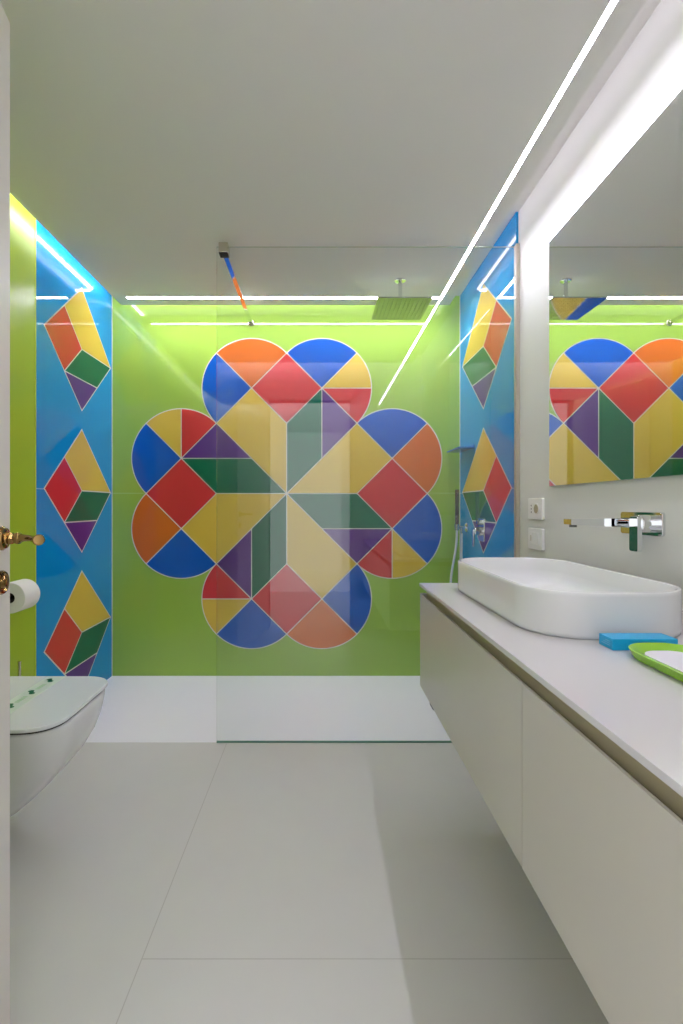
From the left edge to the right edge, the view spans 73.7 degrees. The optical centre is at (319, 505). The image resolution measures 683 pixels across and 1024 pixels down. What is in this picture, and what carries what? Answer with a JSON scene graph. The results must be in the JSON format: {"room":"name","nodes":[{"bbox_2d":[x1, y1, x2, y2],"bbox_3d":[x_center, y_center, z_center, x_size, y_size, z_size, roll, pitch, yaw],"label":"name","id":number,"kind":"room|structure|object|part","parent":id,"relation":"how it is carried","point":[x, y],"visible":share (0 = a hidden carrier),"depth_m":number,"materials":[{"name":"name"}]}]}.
{"room":"bathroom","nodes":[
{"label":"bathroom","id":0,"kind":"room"},
{"bbox_2d":[10,193,34,675],"bbox_3d":[-1.382,-0.178,1.481,0.100,2.533,2.862,0,0,0],"label":"wall","id":1,"kind":"structure","parent":0,"point":[22,223],"depth_m":2.04,"materials":[{"name":"green"}]},
{"bbox_2d":[35,218,35,675],"bbox_3d":[-1.331,-0.129,2.129,0.002,2.433,0.006,0,0,0],"label":"trim","id":2,"kind":"structure","parent":1,"relation":"attached to","point":[35,218],"depth_m":2.13,"materials":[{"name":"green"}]},
{"bbox_2d":[10,676,107,816],"bbox_3d":[-1.043,0.816,1.485,0.578,0.374,0.405,0,0,0],"label":"toilet","id":3,"kind":"object","parent":1,"relation":"attached to","point":[52,718],"visible":0.94,"depth_m":1.39,"materials":[{"name":"white ceramic"}]},
{"bbox_3d":[-1.012,0.636,1.485,0.516,0.013,0.405,0,0,0],"label":"lid","id":4,"kind":"part","parent":3,"relation":"part of","materials":[{"name":"white plastic"}]},
{"bbox_2d":[36,220,111,679],"bbox_3d":[-1.330,-0.129,2.522,0.004,2.432,0.780,0,0,0],"label":"wall panel","id":5,"kind":"object","parent":1,"relation":"attached to","point":[74,310],"visible":0.92,"depth_m":2.44,"materials":[{"name":"blue"}]},
{"bbox_3d":[-1.272,0.362,1.847,0.120,0.044,0.171,0,0,0],"label":"paper holder","id":6,"kind":"object","parent":1,"relation":"attached to","visible":0},
{"bbox_2d":[10,579,39,613],"bbox_3d":[-1.218,0.362,1.835,0.122,0.122,0.098,0,0,0],"label":"toilet roll","id":7,"kind":"object","parent":6,"relation":"hanging from","point":[26,593],"visible":0.76,"depth_m":1.80,"materials":[{"name":"paper"}]},
{"bbox_2d":[112,296,459,675],"bbox_3d":[-0.212,-0.178,2.962,2.439,2.533,0.100,0,0,0],"label":"wall","id":8,"kind":"structure","parent":0,"point":[161,354],"depth_m":2.91,"materials":[{"name":"green tile"}]},
{"bbox_2d":[131,338,441,648],"bbox_3d":[-0.213,-0.080,2.911,1.991,1.991,0.001,0,0,0],"label":"tile mural","id":9,"kind":"object","parent":8,"relation":"attached to","point":[287,493],"visible":1,"depth_m":2.91,"materials":[{"name":"multicoloured tile"}]},
{"bbox_2d":[10,742,608,1023],"bbox_3d":[-0.212,1.113,0.247,2.439,0.050,3.694,0,0,0],"label":"floor","id":10,"kind":"structure","parent":0,"point":[151,882],"depth_m":1.26,"materials":[{"name":"tile"}]},
{"bbox_2d":[17,661,21,675],"bbox_3d":[-1.250,0.867,1.892,0.084,0.442,0.084,0,0,0],"label":"toilet brush","id":11,"kind":"object","parent":10,"relation":"on","point":[18,662],"visible":0.19,"depth_m":1.89,"materials":[{"name":"silver metal"}]},
{"bbox_2d":[86,676,450,741],"bbox_3d":[-0.212,1.113,2.503,2.439,0.051,0.818,0,0,0],"label":"shower tray","id":12,"kind":"object","parent":10,"relation":"on","point":[134,708],"visible":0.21,"depth_m":2.43,"materials":[{"name":"white ceramic"}]},
{"bbox_2d":[217,242,519,742],"bbox_3d":[0.216,-0.059,2.488,1.382,2.291,0.848,0,0,0],"label":"screen","id":13,"kind":"object","parent":12,"relation":"on","point":[224,249],"visible":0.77,"depth_m":2.07,"materials":[{"name":"clear glass"}]},
{"bbox_2d":[0,0,660,304],"bbox_3d":[-0.212,-1.343,1.481,2.239,0.203,2.862,0,0,0],"label":"ceiling","id":14,"kind":"structure","parent":0,"point":[147,136],"depth_m":1.52,"materials":[{"name":"white paint"}]},
{"bbox_2d":[127,297,439,297],"bbox_3d":[-0.219,-1.254,2.717,1.868,0.016,0.028,0,0,0],"label":"recessed light","id":15,"kind":"object","parent":14,"relation":"in","point":[127,297],"visible":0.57,"depth_m":2.72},
{"bbox_2d":[371,278,431,319],"bbox_3d":[0.442,-1.160,2.503,0.286,0.164,0.280,0,0,0],"label":"shower","id":16,"kind":"object","parent":14,"relation":"hanging from","point":[386,308],"visible":1,"depth_m":2.49,"materials":[{"name":"silver metal"}]},
{"bbox_3d":[0.442,-1.162,2.503,0.036,0.148,0.036,0,0,0],"label":"arm","id":17,"kind":"part","parent":16,"relation":"part of","materials":[{"name":"silver metal"}]},
{"bbox_3d":[0.442,-1.084,2.503,0.286,0.008,0.280,0,0,0],"label":"head plate","id":18,"kind":"part","parent":16,"relation":"part of","materials":[{"name":"silver metal"}]},
{"bbox_2d":[440,0,616,297],"bbox_3d":[0.724,-1.254,1.493,0.017,0.016,2.476,0,0,0],"label":"recessed light","id":19,"kind":"object","parent":14,"relation":"in","point":[612,3],"visible":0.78,"depth_m":1.46,"materials":[{"name":"white plastic"}]},
{"bbox_2d":[518,0,682,609],"bbox_3d":[0.957,-0.178,1.481,0.100,2.533,2.862,0,0,0],"label":"wall","id":20,"kind":"structure","parent":0,"point":[650,71],"depth_m":1.53,"materials":[{"name":"paint"}]},
{"bbox_2d":[460,212,517,558],"bbox_3d":[0.900,-0.129,2.496,0.014,2.432,0.832,0,0,0],"label":"wall panel","id":21,"kind":"object","parent":20,"relation":"attached to","point":[487,301],"visible":0.73,"depth_m":2.42,"materials":[{"name":"blue"}]},
{"bbox_2d":[450,490,468,582],"bbox_3d":[0.839,0.333,2.767,0.114,0.867,0.056,0,0,0],"label":"shower","id":22,"kind":"object","parent":21,"relation":"attached to","point":[457,527],"visible":0.57,"depth_m":2.76,"materials":[{"name":"silver metal"}]},
{"bbox_2d":[447,444,474,452],"bbox_3d":[0.849,-0.347,2.755,0.094,0.021,0.245,0,0,0],"label":"shower shelf","id":23,"kind":"object","parent":21,"relation":"attached to","point":[458,449],"visible":1,"depth_m":2.71,"materials":[{"name":"silver"}]},
{"bbox_2d":[472,518,484,546],"bbox_3d":[0.869,0.146,2.515,0.051,0.156,0.088,0,0,0],"label":"shower mixer","id":24,"kind":"object","parent":21,"relation":"attached to","point":[480,530],"visible":1,"depth_m":2.50,"materials":[{"name":"silver metal"}]},
{"bbox_3d":[0.850,0.176,2.517,0.011,0.096,0.018,0,0,0],"label":"lever","id":25,"kind":"part","parent":24,"relation":"part of","materials":[{"name":"silver metal"}]},
{"bbox_2d":[528,498,544,519],"bbox_3d":[0.900,0.012,1.898,0.014,0.088,0.120,0,0,0],"label":"power outlet","id":26,"kind":"object","parent":20,"relation":"attached to","point":[536,506],"visible":1,"depth_m":1.88,"materials":[{"name":"white plastic"}]},
{"bbox_2d":[530,503,532,514],"bbox_3d":[0.894,0.012,1.925,0.001,0.052,0.026,0,0,0],"label":"socket","id":27,"kind":"object","parent":26,"relation":"attached to","point":[531,504],"depth_m":1.92,"materials":[{"name":"white plastic"}]},
{"bbox_2d":[533,504,538,513],"bbox_3d":[0.894,0.012,1.882,0.002,0.044,0.044,0,0,0],"label":"socket","id":28,"kind":"object","parent":26,"relation":"attached to","point":[535,506],"depth_m":1.88,"materials":[{"name":"white plastic"}]},
{"bbox_2d":[528,528,544,550],"bbox_3d":[0.900,0.137,1.898,0.014,0.088,0.120,0,0,0],"label":"wall switch","id":29,"kind":"object","parent":20,"relation":"attached to","point":[536,536],"visible":1,"depth_m":1.88,"materials":[{"name":"white plastic"}]},
{"bbox_2d":[420,592,682,1023],"bbox_3d":[0.632,0.496,0.937,0.509,0.386,1.564,0,0,0],"label":"vanity cabinet","id":30,"kind":"object","parent":20,"relation":"attached to","point":[597,836],"visible":0.77,"depth_m":0.67,"materials":[{"name":"beige"}]},
{"bbox_3d":[0.388,0.505,1.286,0.020,0.344,0.866,0,0,0],"label":"drawer","id":31,"kind":"part","parent":30,"relation":"part of","materials":[{"name":"beige paint"}]},
{"bbox_2d":[419,583,682,796],"bbox_3d":[0.641,0.297,0.938,0.531,0.012,1.566,0,0,0],"label":"countertop","id":32,"kind":"structure","parent":30,"relation":"on","point":[638,706],"depth_m":0.75,"materials":[{"name":"white"}]},
{"bbox_2d":[458,557,681,639],"bbox_3d":[0.659,0.239,1.323,0.377,0.104,0.681,0,0,0],"label":"vessel basin","id":33,"kind":"object","parent":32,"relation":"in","point":[551,597],"visible":0.98,"depth_m":1.07,"materials":[{"name":"white ceramic"}]},
{"bbox_2d":[599,633,677,649],"bbox_3d":[0.655,0.280,0.938,0.133,0.023,0.045,0,0,0],"label":"carton","id":34,"kind":"object","parent":32,"relation":"on","point":[613,641],"visible":0.8,"depth_m":0.92,"materials":[{"name":"blue"}]},
{"bbox_2d":[628,642,682,681],"bbox_3d":[0.658,0.281,0.783,0.142,0.019,0.250,0,0,0],"label":"tray","id":35,"kind":"object","parent":32,"relation":"on","point":[667,658],"visible":1,"depth_m":0.85,"materials":[{"name":"green plastic"}]},
{"bbox_3d":[0.388,0.505,0.502,0.020,0.344,0.695,0,0,0],"label":"drawer","id":36,"kind":"part","parent":30,"relation":"part of","materials":[{"name":"beige paint"}]},
{"bbox_2d":[564,512,664,551],"bbox_3d":[0.810,0.070,1.278,0.193,0.107,0.167,0,0,0],"label":"tap","id":37,"kind":"object","parent":20,"relation":"attached to","point":[635,524],"visible":1,"depth_m":1.24,"materials":[{"name":"silver metal"}]},
{"bbox_3d":[0.806,0.049,1.313,0.185,0.030,0.039,0,0,0],"label":"spout","id":38,"kind":"part","parent":37,"relation":"part of","materials":[{"name":"silver metal"}]},
{"bbox_3d":[0.859,0.076,1.239,0.012,0.096,0.033,0,0,0],"label":"lever","id":39,"kind":"part","parent":37,"relation":"part of","materials":[{"name":"silver metal"}]},
{"bbox_3d":[0.882,0.048,1.239,0.034,0.048,0.048,0,0,0],"label":"knob","id":40,"kind":"part","parent":37,"relation":"part of","materials":[{"name":"silver metal"}]},
{"bbox_2d":[549,84,682,485],"bbox_3d":[0.902,-0.561,1.405,0.010,0.970,0.754,0,0,0],"label":"wall mirror","id":41,"kind":"object","parent":20,"relation":"attached to","point":[616,261],"visible":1,"depth_m":1.35,"materials":[{"name":"clear glass"}]},
{"bbox_3d":[-0.092,0.050,0.101,0.825,2.075,0.122,0,0,0],"label":"trim","id":42,"kind":"structure","parent":0,"visible":0},
{"bbox_2d":[0,2,44,1023],"bbox_3d":[-0.502,0.073,0.528,0.128,2.014,0.730,0,0,-12],"label":"door","id":43,"kind":"structure","parent":42,"relation":"attached to","point":[7,538],"depth_m":0.86,"materials":[{"name":"white wood"}]},
{"bbox_3d":[-0.542,0.060,0.837,0.093,0.022,0.030,0,0,19],"label":"lever","id":44,"kind":"part","parent":43,"relation":"part of","materials":[{"name":"gold metal"}]}
]}

